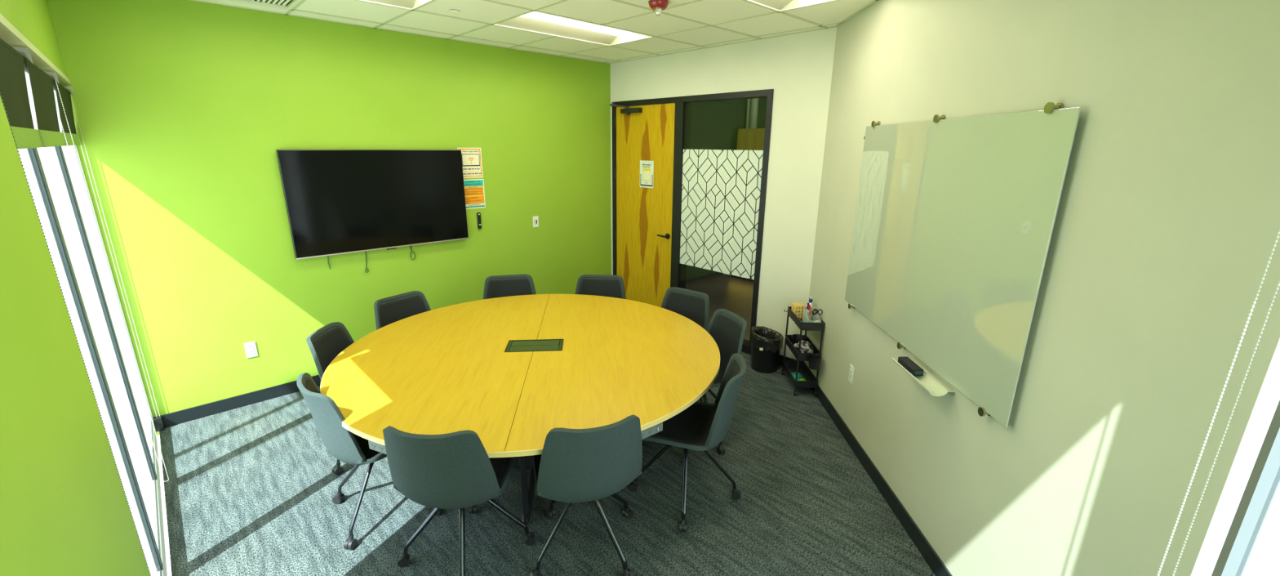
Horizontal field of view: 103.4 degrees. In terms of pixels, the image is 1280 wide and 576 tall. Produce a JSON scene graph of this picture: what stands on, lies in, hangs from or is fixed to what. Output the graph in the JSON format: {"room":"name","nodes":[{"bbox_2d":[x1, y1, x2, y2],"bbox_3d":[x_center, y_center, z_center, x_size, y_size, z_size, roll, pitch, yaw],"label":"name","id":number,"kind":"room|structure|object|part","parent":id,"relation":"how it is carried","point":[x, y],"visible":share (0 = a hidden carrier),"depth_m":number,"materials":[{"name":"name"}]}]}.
{"room":"meeting room","nodes":[
{"label":"meeting room","id":0,"kind":"room"},
{"bbox_2d":[0,0,150,575],"bbox_3d":[-1.771,0.047,1.457,0.180,3.150,5.164,-14,21,-42],"label":"wall","id":1,"kind":"structure","parent":0,"point":[64,510],"depth_m":1.07,"materials":[{"name":"green paint"}]},
{"bbox_2d":[0,13,71,84],"bbox_3d":[-2.559,-0.982,2.132,0.049,0.030,2.724,-14,21,-42],"label":"trim","id":2,"kind":"structure","parent":1,"relation":"attached to","point":[9,33],"depth_m":1.90,"materials":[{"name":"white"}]},
{"bbox_2d":[17,70,167,575],"bbox_3d":[-2.623,0.180,2.405,0.100,2.365,2.724,-14,21,-42],"label":"window","id":3,"kind":"structure","parent":1,"relation":"in","point":[53,183],"depth_m":2.59,"materials":[{"name":"white glass"}]},
{"bbox_2d":[0,37,151,575],"bbox_3d":[-1.923,0.331,1.802,0.057,2.277,0.823,-14,21,-42],"label":"window frame","id":4,"kind":"structure","parent":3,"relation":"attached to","point":[14,95],"depth_m":1.57,"materials":[{"name":"metal"}]},
{"bbox_2d":[16,48,168,481],"bbox_3d":[-2.537,0.154,2.416,0.057,2.279,0.876,-14,21,-42],"label":"roller blind","id":5,"kind":"object","parent":3,"relation":"attached to","point":[42,85],"visible":0.99,"depth_m":2.17,"materials":[{"name":"fabric"}]},
{"bbox_3d":[-2.830,0.078,2.729,0.026,2.251,0.005,-14,21,-42],"label":"bead chain","id":6,"kind":"part","parent":5,"relation":"part of","materials":[{"name":"grey"}]},
{"bbox_2d":[47,72,159,415],"bbox_3d":[-3.192,-0.038,3.071,0.057,2.276,0.927,-14,21,-42],"label":"roller blind","id":7,"kind":"object","parent":3,"relation":"attached to","point":[65,95],"visible":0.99,"depth_m":2.91,"materials":[{"name":"fabric"}]},
{"bbox_2d":[46,0,611,435],"bbox_3d":[-2.006,-0.867,4.793,4.669,3.200,0.150,-14,21,-42],"label":"wall","id":8,"kind":"structure","parent":0,"point":[184,108],"depth_m":3.92,"materials":[{"name":"green paint"}]},
{"bbox_2d":[153,415,164,431],"bbox_3d":[-3.506,0.989,3.687,0.044,0.100,0.050,-14,21,-42],"label":"baseboard","id":9,"kind":"structure","parent":8,"relation":"attached to","point":[159,425],"depth_m":3.67,"materials":[{"name":"black rubber"}]},
{"bbox_2d":[161,374,320,426],"bbox_3d":[-1.935,0.586,5.169,4.351,0.100,0.012,-14,21,-42],"label":"baseboard","id":10,"kind":"structure","parent":8,"relation":"attached to","point":[180,416],"depth_m":3.97,"materials":[{"name":"black rubber"}]},
{"bbox_2d":[244,341,257,357],"bbox_3d":[-3.076,0.490,4.002,0.072,0.124,0.010,-14,21,-42],"label":"wall outlet","id":11,"kind":"object","parent":8,"relation":"attached to","point":[251,348],"visible":1,"depth_m":4.00,"materials":[{"name":"white plastic"}]},
{"bbox_2d":[248,345,254,354],"bbox_3d":[-3.074,0.490,4.000,0.034,0.072,0.003,-14,21,-42],"label":"socket","id":12,"kind":"object","parent":11,"relation":"attached to","point":[251,348],"depth_m":4.00,"materials":[{"name":"white plastic"}]},
{"bbox_2d":[275,149,468,259],"bbox_3d":[-2.239,-0.767,4.438,1.455,0.860,0.059,-14,21,-42],"label":"television","id":13,"kind":"object","parent":8,"relation":"attached to","point":[338,202],"visible":1,"depth_m":4.33,"materials":[{"name":"black"}]},
{"bbox_2d":[364,251,368,272],"bbox_3d":[-2.412,-0.252,4.440,0.031,0.241,0.011,-14,21,-42],"label":"cable","id":14,"kind":"object","parent":13,"relation":"hanging from","point":[365,251],"visible":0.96,"depth_m":4.45,"materials":[{"name":"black plastic"}]},
{"bbox_2d":[409,245,415,259],"bbox_3d":[-2.119,-0.351,4.704,0.049,0.186,0.011,-14,21,-42],"label":"cable","id":15,"kind":"object","parent":13,"relation":"hanging from","point":[410,246],"visible":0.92,"depth_m":4.70,"materials":[{"name":"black plastic"}]},
{"bbox_2d":[457,147,483,177],"bbox_3d":[-1.653,-1.220,4.933,0.240,0.286,0.002,-14,21,-42],"label":"poster","id":16,"kind":"object","parent":8,"relation":"attached to","point":[472,164],"visible":0.97,"depth_m":4.94,"materials":[{"name":"beige paper"}]},
{"bbox_2d":[462,168,480,174],"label":"print","id":17,"kind":"object","parent":16,"relation":"attached to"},
{"bbox_2d":[463,178,485,208],"bbox_3d":[-1.650,-0.932,5.019,0.234,0.286,0.003,-14,21,-42],"label":"poster","id":18,"kind":"object","parent":8,"relation":"attached to","point":[474,193],"visible":0.91,"depth_m":5.03,"materials":[{"name":"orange paper"}]},
{"bbox_2d":[464,186,482,203],"bbox_3d":[-1.650,-0.923,5.021,0.200,0.161,0.001,-14,21,-42],"label":"print","id":19,"kind":"object","parent":18,"relation":"attached to","point":[468,187],"depth_m":5.00},
{"bbox_2d":[476,212,481,228],"bbox_3d":[-1.623,-0.679,5.107,0.036,0.165,0.020,-14,21,-42],"label":"remote control","id":20,"kind":"object","parent":8,"relation":"attached to","point":[478,214],"visible":1,"depth_m":5.10,"materials":[{"name":"black plastic"}]},
{"bbox_2d":[533,215,538,226],"bbox_3d":[-1.148,-0.730,5.575,0.072,0.122,0.010,-14,21,-42],"label":"light switch","id":21,"kind":"object","parent":8,"relation":"attached to","point":[535,219],"visible":1,"depth_m":5.57,"materials":[{"name":"white plastic"}]},
{"bbox_2d":[202,0,873,62],"bbox_3d":[-0.167,-1.702,2.641,4.351,0.015,5.044,-14,21,-42],"label":"ceiling","id":22,"kind":"structure","parent":0,"point":[708,11],"depth_m":3.79,"materials":[{"name":"tile"}]},
{"bbox_2d":[368,0,427,8],"bbox_3d":[-1.837,-1.840,2.950,1.217,0.085,0.608,-14,21,-42],"label":"ceiling light","id":23,"kind":"object","parent":22,"relation":"attached to","point":[406,3],"visible":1,"depth_m":3.48,"materials":[{"name":"white plastic"}]},
{"bbox_2d":[448,8,460,13],"bbox_3d":[-1.323,-1.972,3.604,0.080,0.007,0.080,-14,21,-42],"label":"sprinkler cover","id":24,"kind":"object","parent":22,"relation":"attached to","point":[453,11],"visible":1,"depth_m":3.59,"materials":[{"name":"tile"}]},
{"bbox_2d":[191,0,878,63],"bbox_3d":[-0.167,-1.693,2.643,4.351,0.008,5.044,-14,21,-42],"label":"grid","id":25,"kind":"object","parent":22,"relation":"attached to","point":[410,10],"visible":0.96,"depth_m":3.94,"materials":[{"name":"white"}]},
{"bbox_2d":[235,0,301,8],"bbox_3d":[-2.478,-1.892,3.172,0.584,0.068,0.584,-14,21,-42],"label":"ceiling vent","id":26,"kind":"object","parent":25,"relation":"attached to","point":[294,2],"visible":1,"depth_m":3.45,"materials":[{"name":"white metal"}]},
{"bbox_2d":[497,11,649,44],"bbox_3d":[-0.520,-2.171,4.170,1.217,0.085,0.608,-14,21,-42],"label":"ceiling light","id":27,"kind":"object","parent":22,"relation":"attached to","point":[534,20],"visible":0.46,"depth_m":4.27,"materials":[{"name":"white plastic"}]},
{"bbox_2d":[648,0,668,16],"bbox_3d":[0.122,-1.843,3.340,0.136,0.088,0.136,-14,21,-42],"label":"fire alarm strobe","id":28,"kind":"object","parent":22,"relation":"attached to","point":[658,6],"visible":1,"depth_m":3.30,"materials":[{"name":"red plastic"}]},
{"bbox_2d":[751,0,826,9],"bbox_3d":[0.744,-1.804,2.905,1.217,0.085,0.608,-14,21,-42],"label":"ceiling light","id":29,"kind":"object","parent":22,"relation":"attached to","point":[777,4],"visible":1,"depth_m":3.42,"materials":[{"name":"white plastic"}]},
{"bbox_2d":[159,272,935,575],"bbox_3d":[1.795,0.214,6.909,12.252,0.060,9.000,-14,21,-42],"label":"floor","id":30,"kind":"structure","parent":0,"point":[250,490],"depth_m":2.91,"materials":[{"name":"carpet"}]},
{"bbox_2d":[306,321,354,474],"bbox_3d":[-1.794,0.687,3.377,0.590,0.878,0.527,-4,16,-15],"label":"chair","id":31,"kind":"object","parent":30,"relation":"on","point":[326,343],"visible":0.18,"depth_m":3.28,"materials":[{"name":"grey plastic"}]},
{"bbox_2d":[296,372,443,549],"bbox_3d":[-1.474,0.853,2.795,0.579,0.880,0.532,-13,20,-39],"label":"chair","id":32,"kind":"object","parent":30,"relation":"on","point":[348,447],"visible":0.6,"depth_m":2.52,"materials":[{"name":"grey fabric"}]},
{"bbox_3d":[-1.619,1.051,2.890,0.288,0.327,0.030,3,16,7],"label":"leg","id":33,"kind":"part","parent":32,"relation":"part of","materials":[{"name":"grey metal"}]},
{"bbox_3d":[-1.483,1.101,2.715,0.030,0.328,0.288,3,16,8],"label":"leg","id":34,"kind":"part","parent":32,"relation":"part of","materials":[{"name":"grey metal"}]},
{"bbox_2d":[373,290,431,329],"bbox_3d":[-1.703,0.519,3.974,0.591,0.880,0.622,-9,18,-30],"label":"chair","id":35,"kind":"object","parent":30,"relation":"on","point":[388,310],"visible":0.23,"depth_m":4.02,"materials":[{"name":"grey plastic"}]},
{"bbox_2d":[382,425,535,575],"bbox_3d":[-0.874,0.948,2.476,0.567,0.880,0.613,8,17,24],"label":"chair","id":36,"kind":"object","parent":30,"relation":"on","point":[455,469],"visible":0.94,"depth_m":2.20,"materials":[{"name":"grey fabric"}]},
{"bbox_3d":[-1.037,1.163,2.508,0.288,0.327,0.030,-4,16,-14],"label":"leg","id":37,"kind":"part","parent":36,"relation":"part of","materials":[{"name":"grey metal"}]},
{"bbox_3d":[-0.838,1.197,2.396,0.030,0.327,0.288,-4,16,-14],"label":"leg","id":38,"kind":"part","parent":36,"relation":"part of","materials":[{"name":"grey metal"}]},
{"bbox_3d":[-0.720,1.145,2.584,0.288,0.328,0.030,-3,16,-13],"label":"leg","id":39,"kind":"part","parent":36,"relation":"part of","materials":[{"name":"grey metal"}]},
{"bbox_2d":[483,273,536,298],"bbox_3d":[-1.148,0.369,4.527,0.558,0.880,0.594,-7,17,-25],"label":"chair","id":40,"kind":"object","parent":30,"relation":"on","point":[495,286],"visible":0.24,"depth_m":4.66,"materials":[{"name":"grey fabric"}]},
{"bbox_2d":[320,293,719,524],"bbox_3d":[-0.705,0.738,3.479,2.449,0.741,2.449,-1,16,-5],"label":"round table","id":41,"kind":"object","parent":30,"relation":"on","point":[511,371],"visible":0.84,"depth_m":3.00,"materials":[{"name":"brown wood"}]},
{"bbox_2d":[368,440,386,453],"bbox_3d":[-1.175,0.727,2.355,0.170,0.058,0.071,7,17,23],"label":"outlet box","id":42,"kind":"object","parent":41,"relation":"attached to","point":[372,445],"visible":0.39,"depth_m":2.34,"materials":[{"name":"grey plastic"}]},
{"bbox_3d":[-0.637,0.955,2.753,0.032,0.660,0.032,-1,16,-5],"label":"leg","id":43,"kind":"part","parent":41,"relation":"part of","materials":[{"name":"black metal"}]},
{"bbox_3d":[-0.702,0.421,3.390,0.370,0.082,0.204,-1,16,-5],"label":"hatch frame","id":44,"kind":"part","parent":41,"relation":"part of","materials":[{"name":"black metal"}]},
{"bbox_2d":[640,422,662,439],"bbox_3d":[0.028,0.695,2.507,0.170,0.058,0.071,-12,20,-37],"label":"outlet box","id":45,"kind":"object","parent":41,"relation":"attached to","point":[655,428],"visible":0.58,"depth_m":2.49,"materials":[{"name":"grey plastic"}]},
{"bbox_2d":[529,414,642,575],"bbox_3d":[-0.279,0.940,2.523,0.556,0.880,0.594,-2,16,-8],"label":"chair","id":46,"kind":"object","parent":30,"relation":"on","point":[574,465],"visible":0.99,"depth_m":2.25,"materials":[{"name":"grey fabric"}]},
{"bbox_3d":[-0.401,1.113,2.708,0.288,0.327,0.030,15,21,41],"label":"leg","id":47,"kind":"part","parent":46,"relation":"part of","materials":[{"name":"grey metal"}]},
{"bbox_3d":[-0.398,1.175,2.488,0.030,0.328,0.288,16,22,43],"label":"leg","id":48,"kind":"part","parent":46,"relation":"part of","materials":[{"name":"grey metal"}]},
{"bbox_3d":[-0.167,1.177,2.489,0.288,0.328,0.030,16,22,43],"label":"leg","id":49,"kind":"part","parent":46,"relation":"part of","materials":[{"name":"grey metal"}]},
{"bbox_3d":[-0.171,1.113,2.714,0.030,0.327,0.288,15,21,41],"label":"leg","id":50,"kind":"part","parent":46,"relation":"part of","materials":[{"name":"grey metal"}]},
{"bbox_2d":[574,274,626,298],"bbox_3d":[-0.381,0.371,4.545,0.589,0.880,0.624,9,18,29],"label":"chair","id":51,"kind":"object","parent":30,"relation":"on","point":[612,286],"visible":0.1,"depth_m":4.68,"materials":[{"name":"grey plastic"}]},
{"bbox_2d":[661,286,709,402],"bbox_3d":[0.246,0.493,4.131,0.624,0.880,0.589,-7,17,-24],"label":"chair","id":52,"kind":"object","parent":30,"relation":"on","point":[692,304],"visible":0.21,"depth_m":4.23,"materials":[{"name":"grey fabric"}]},
{"bbox_2d":[629,352,746,532],"bbox_3d":[0.283,0.825,2.951,0.623,0.880,0.587,14,20,39],"label":"chair","id":53,"kind":"object","parent":30,"relation":"on","point":[701,426],"visible":0.82,"depth_m":2.85,"materials":[{"name":"grey fabric"}]},
{"bbox_3d":[0.109,1.028,3.028,0.288,0.328,0.030,2,16,7],"label":"leg","id":54,"kind":"part","parent":53,"relation":"part of","materials":[{"name":"grey metal"}]},
{"bbox_3d":[0.252,1.078,2.854,0.030,0.328,0.288,2,16,7],"label":"leg","id":55,"kind":"part","parent":53,"relation":"part of","materials":[{"name":"grey metal"}]},
{"bbox_3d":[0.433,1.040,2.995,0.288,0.327,0.030,2,16,5],"label":"leg","id":56,"kind":"part","parent":53,"relation":"part of","materials":[{"name":"grey metal"}]},
{"bbox_2d":[657,308,746,454],"bbox_3d":[0.419,0.637,3.625,0.622,0.880,0.585,2,16,6],"label":"chair","id":57,"kind":"object","parent":30,"relation":"on","point":[727,328],"visible":0.27,"depth_m":3.66,"materials":[{"name":"grey fabric"}]},
{"bbox_3d":[0.486,0.887,3.540,0.030,0.328,0.288,-8,18,-27],"label":"leg","id":58,"kind":"part","parent":57,"relation":"part of","materials":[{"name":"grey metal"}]},
{"bbox_3d":[0.553,0.828,3.753,0.288,0.328,0.030,-8,18,-27],"label":"leg","id":59,"kind":"part","parent":57,"relation":"part of","materials":[{"name":"grey metal"}]},
{"bbox_2d":[731,128,764,280],"bbox_3d":[1.793,-1.259,7.807,0.320,2.290,0.640,-14,21,-42],"label":"tall cabinet","id":60,"kind":"object","parent":30,"relation":"on","point":[748,139],"visible":0.23,"depth_m":7.49,"materials":[{"name":"black"}]},
{"bbox_3d":[1.685,-1.260,7.699,0.020,2.190,0.624,-14,21,-42],"label":"door","id":61,"kind":"part","parent":60,"relation":"part of","materials":[{"name":"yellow wood"}]},
{"bbox_2d":[745,97,759,128],"bbox_3d":[1.730,-1.866,8.099,0.118,3.300,0.194,-14,21,-42],"label":"column","id":62,"kind":"structure","parent":30,"relation":"on","point":[752,108],"depth_m":7.82,"materials":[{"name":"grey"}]},
{"bbox_2d":[749,325,783,373],"bbox_3d":[1.187,0.576,4.777,0.304,0.387,0.303,-14,21,-42],"label":"trash can","id":63,"kind":"object","parent":30,"relation":"on","point":[766,343],"visible":1,"depth_m":4.69,"materials":[{"name":"black plastic"}]},
{"bbox_2d":[781,306,825,395],"bbox_3d":[1.391,0.540,4.407,0.234,0.659,0.448,1,16,1],"label":"utility cart","id":64,"kind":"object","parent":30,"relation":"on","point":[797,366],"visible":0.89,"depth_m":4.30,"materials":[{"name":"black metal"}]},
{"bbox_3d":[1.327,0.465,4.599,0.014,0.610,0.014,1,16,1],"label":"post","id":65,"kind":"part","parent":64,"relation":"part of","materials":[{"name":"black metal"}]},
{"bbox_3d":[1.319,0.575,4.206,0.014,0.610,0.014,1,16,1],"label":"post","id":66,"kind":"part","parent":64,"relation":"part of","materials":[{"name":"black metal"}]},
{"bbox_2d":[791,333,806,344],"bbox_3d":[1.420,0.473,4.528,0.132,0.078,0.132,1,16,1],"label":"bowl","id":67,"kind":"object","parent":64,"relation":"in","point":[795,337],"visible":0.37,"depth_m":4.54,"materials":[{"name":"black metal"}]},
{"bbox_2d":[791,372,806,380],"bbox_3d":[1.389,0.777,4.411,0.110,0.038,0.240,-1,16,-5],"label":"snack packet","id":68,"kind":"object","parent":64,"relation":"in","point":[800,377],"visible":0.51,"depth_m":4.39,"materials":[{"name":"green plastic"}]},
{"bbox_2d":[782,360,817,387],"bbox_3d":[1.407,0.755,4.467,0.192,0.064,0.423,1,16,1],"label":"tray","id":69,"kind":"object","parent":64,"relation":"on","point":[789,366],"depth_m":4.48,"materials":[{"name":"black metal"}]},
{"bbox_2d":[785,334,821,360],"bbox_3d":[1.410,0.517,4.400,0.192,0.070,0.423,1,16,1],"label":"tray","id":70,"kind":"object","parent":64,"relation":"on","point":[799,356],"depth_m":4.31,"materials":[{"name":"black metal"}]},
{"bbox_2d":[795,339,813,353],"bbox_3d":[1.397,0.511,4.301,0.126,0.134,0.181,-2,16,-9],"label":"pouch","id":71,"kind":"object","parent":64,"relation":"in","point":[806,346],"visible":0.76,"depth_m":4.24,"materials":[{"name":"multicoloured"}]},
{"bbox_2d":[787,306,825,330],"bbox_3d":[1.412,0.257,4.327,0.192,0.070,0.423,1,16,1],"label":"tray","id":72,"kind":"object","parent":64,"relation":"on","point":[802,326],"depth_m":4.13,"materials":[{"name":"black metal"}]},
{"bbox_2d":[806,295,813,306],"bbox_3d":[1.472,0.169,4.381,0.058,0.205,0.064,1,16,1],"label":"spray bottle","id":73,"kind":"object","parent":64,"relation":"on","point":[811,300],"visible":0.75,"depth_m":4.36,"materials":[{"name":"white plastic"}]},
{"bbox_2d":[802,306,821,322],"bbox_3d":[1.447,0.244,4.260,0.102,0.125,0.170,1,16,1],"label":"desk organizer","id":74,"kind":"object","parent":64,"relation":"on","point":[806,317],"visible":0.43,"depth_m":4.26,"materials":[{"name":"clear plastic"}]},
{"bbox_2d":[808,309,816,319],"bbox_3d":[1.433,0.241,4.213,0.079,0.132,0.008,-5,17,-18],"label":"scissors","id":75,"kind":"object","parent":74,"relation":"in","point":[811,313],"visible":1,"depth_m":4.20,"materials":[{"name":"black"}]},
{"bbox_2d":[812,308,822,319],"bbox_3d":[1.467,0.241,4.191,0.079,0.144,0.008,5,16,15],"label":"scissors","id":76,"kind":"object","parent":74,"relation":"in","point":[816,317],"visible":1,"depth_m":4.18,"materials":[{"name":"black"}]},
{"bbox_2d":[808,352,821,369],"bbox_3d":[1.429,0.606,4.146,0.104,0.104,0.104,-14,21,-42],"label":"cup","id":77,"kind":"object","parent":64,"relation":"hanging from","point":[814,359],"visible":1,"depth_m":4.12,"materials":[{"name":"black metal"}]},
{"bbox_3d":[1.492,0.577,4.203,0.014,0.610,0.014,1,16,1],"label":"post","id":78,"kind":"part","parent":64,"relation":"part of","materials":[{"name":"black metal"}]},
{"bbox_2d":[610,26,836,359],"bbox_3d":[0.682,-1.000,5.260,0.120,3.150,2.874,-14,21,-42],"label":"wall","id":79,"kind":"structure","parent":0,"point":[798,67],"depth_m":4.56,"materials":[{"name":"paint"}]},
{"bbox_2d":[609,102,675,306],"bbox_3d":[-0.023,-0.849,5.863,0.237,2.501,0.947,-14,21,-42],"label":"door","id":80,"kind":"structure","parent":79,"relation":"in","point":[643,233],"depth_m":5.87,"materials":[{"name":"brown wood"}]},
{"bbox_3d":[-0.217,-2.050,5.779,0.217,0.146,0.190,4,16,11],"label":"closer arm","id":81,"kind":"part","parent":80,"relation":"part of","materials":[{"name":"black metal"}]},
{"bbox_2d":[640,160,653,187],"bbox_3d":[0.074,-1.291,5.742,0.003,0.300,0.222,-14,21,-42],"label":"notice","id":82,"kind":"object","parent":80,"relation":"attached to","point":[646,167],"visible":1,"depth_m":5.74,"materials":[{"name":"white paper"}]},
{"bbox_3d":[0.075,-1.287,5.741,0.001,0.137,0.122,-14,21,-42],"label":"panel","id":83,"kind":"part","parent":82,"relation":"part of","materials":[{"name":"yellow paper"}]},
{"bbox_3d":[0.075,-1.278,5.743,0.001,0.105,0.108,-14,21,-42],"label":"blank panel","id":84,"kind":"part","parent":82,"relation":"part of","materials":[{"name":"beige paper"}]},
{"bbox_3d":[0.262,-0.585,5.692,0.063,0.064,0.152,-14,21,-42],"label":"lever handle","id":85,"kind":"part","parent":80,"relation":"part of","materials":[{"name":"black metal"}]},
{"bbox_2d":[611,88,773,354],"bbox_3d":[0.456,-0.759,5.564,0.137,2.522,2.164,-14,21,-42],"label":"trim","id":86,"kind":"structure","parent":79,"relation":"attached to","point":[683,104],"depth_m":5.27,"materials":[{"name":"black metal"}]},
{"bbox_2d":[680,148,763,279],"bbox_3d":[0.788,-0.659,5.157,0.007,2.382,0.990,-14,21,-42],"label":"window","id":87,"kind":"structure","parent":79,"relation":"in","point":[721,188],"depth_m":5.09,"materials":[{"name":"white glass"}]},
{"bbox_2d":[777,354,795,365],"bbox_3d":[0.574,0.467,5.676,0.012,0.100,2.712,-14,21,-42],"label":"baseboard","id":88,"kind":"structure","parent":79,"relation":"attached to","point":[781,357],"depth_m":4.87,"materials":[{"name":"black"}]},
{"bbox_2d":[685,97,767,282],"bbox_3d":[2.385,-2.260,8.967,7.751,3.600,0.170,-14,21,-42],"label":"wall","id":89,"kind":"structure","parent":0,"point":[715,125],"depth_m":7.66,"materials":[{"name":"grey paint"}]},
{"bbox_2d":[804,0,1279,575],"bbox_3d":[1.567,-0.292,2.771,0.140,3.150,3.332,1,16,1],"label":"wall","id":90,"kind":"structure","parent":0,"point":[1166,225],"depth_m":1.62,"materials":[{"name":"paint"}]},
{"bbox_2d":[848,364,854,383],"bbox_3d":[1.494,0.611,3.579,0.010,0.124,0.072,1,16,1],"label":"wall outlet","id":91,"kind":"object","parent":90,"relation":"attached to","point":[851,376],"visible":1,"depth_m":3.57,"materials":[{"name":"white plastic"}]},
{"bbox_2d":[848,368,852,379],"bbox_3d":[1.491,0.611,3.579,0.003,0.072,0.034,1,16,1],"label":"socket","id":92,"kind":"object","parent":91,"relation":"attached to","point":[851,370],"depth_m":3.57,"materials":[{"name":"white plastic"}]},
{"bbox_2d":[811,383,951,575],"bbox_3d":[1.477,1.183,3.158,0.012,0.100,3.276,1,16,1],"label":"baseboard","id":93,"kind":"structure","parent":90,"relation":"attached to","point":[930,555],"depth_m":2.99,"materials":[{"name":"black rubber"}]},
{"bbox_2d":[892,357,955,396],"bbox_3d":[1.421,0.444,2.557,0.124,0.033,0.380,1,16,1],"label":"marker tray","id":94,"kind":"object","parent":90,"relation":"attached to","point":[930,381],"visible":0.82,"depth_m":2.48,"materials":[{"name":"white plastic"}]},
{"bbox_2d":[897,355,923,375],"bbox_3d":[1.406,0.406,2.631,0.052,0.036,0.172,1,16,1],"label":"eraser","id":95,"kind":"object","parent":94,"relation":"on","point":[908,364],"visible":0.96,"depth_m":2.60,"materials":[{"name":"black"}]},
{"bbox_2d":[844,102,1080,427],"bbox_3d":[1.474,-0.256,2.660,0.042,1.250,1.725,1,16,1],"label":"whiteboard","id":96,"kind":"object","parent":90,"relation":"attached to","point":[955,218],"visible":1,"depth_m":2.28,"materials":[{"name":"grey glass"}]},
{"bbox_3d":[0.776,0.360,0.425,2.360,3.150,0.160,-14,21,-42],"label":"wall","id":97,"kind":"structure","parent":0,"visible":0},
{"bbox_2d":[1206,384,1279,575],"bbox_3d":[0.905,0.698,0.678,1.718,2.365,0.115,-14,21,-42],"label":"window","id":98,"kind":"structure","parent":97,"relation":"in","point":[1249,544],"depth_m":1.06,"materials":[{"name":"clear glass"}]},
{"bbox_2d":[1156,226,1279,575],"bbox_3d":[1.037,0.519,0.882,1.023,2.089,0.092,-14,21,-42],"label":"blind cord","id":99,"kind":"object","parent":98,"relation":"attached to","point":[1278,232],"visible":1,"depth_m":1.15,"materials":[{"name":"plastic"}]}
]}

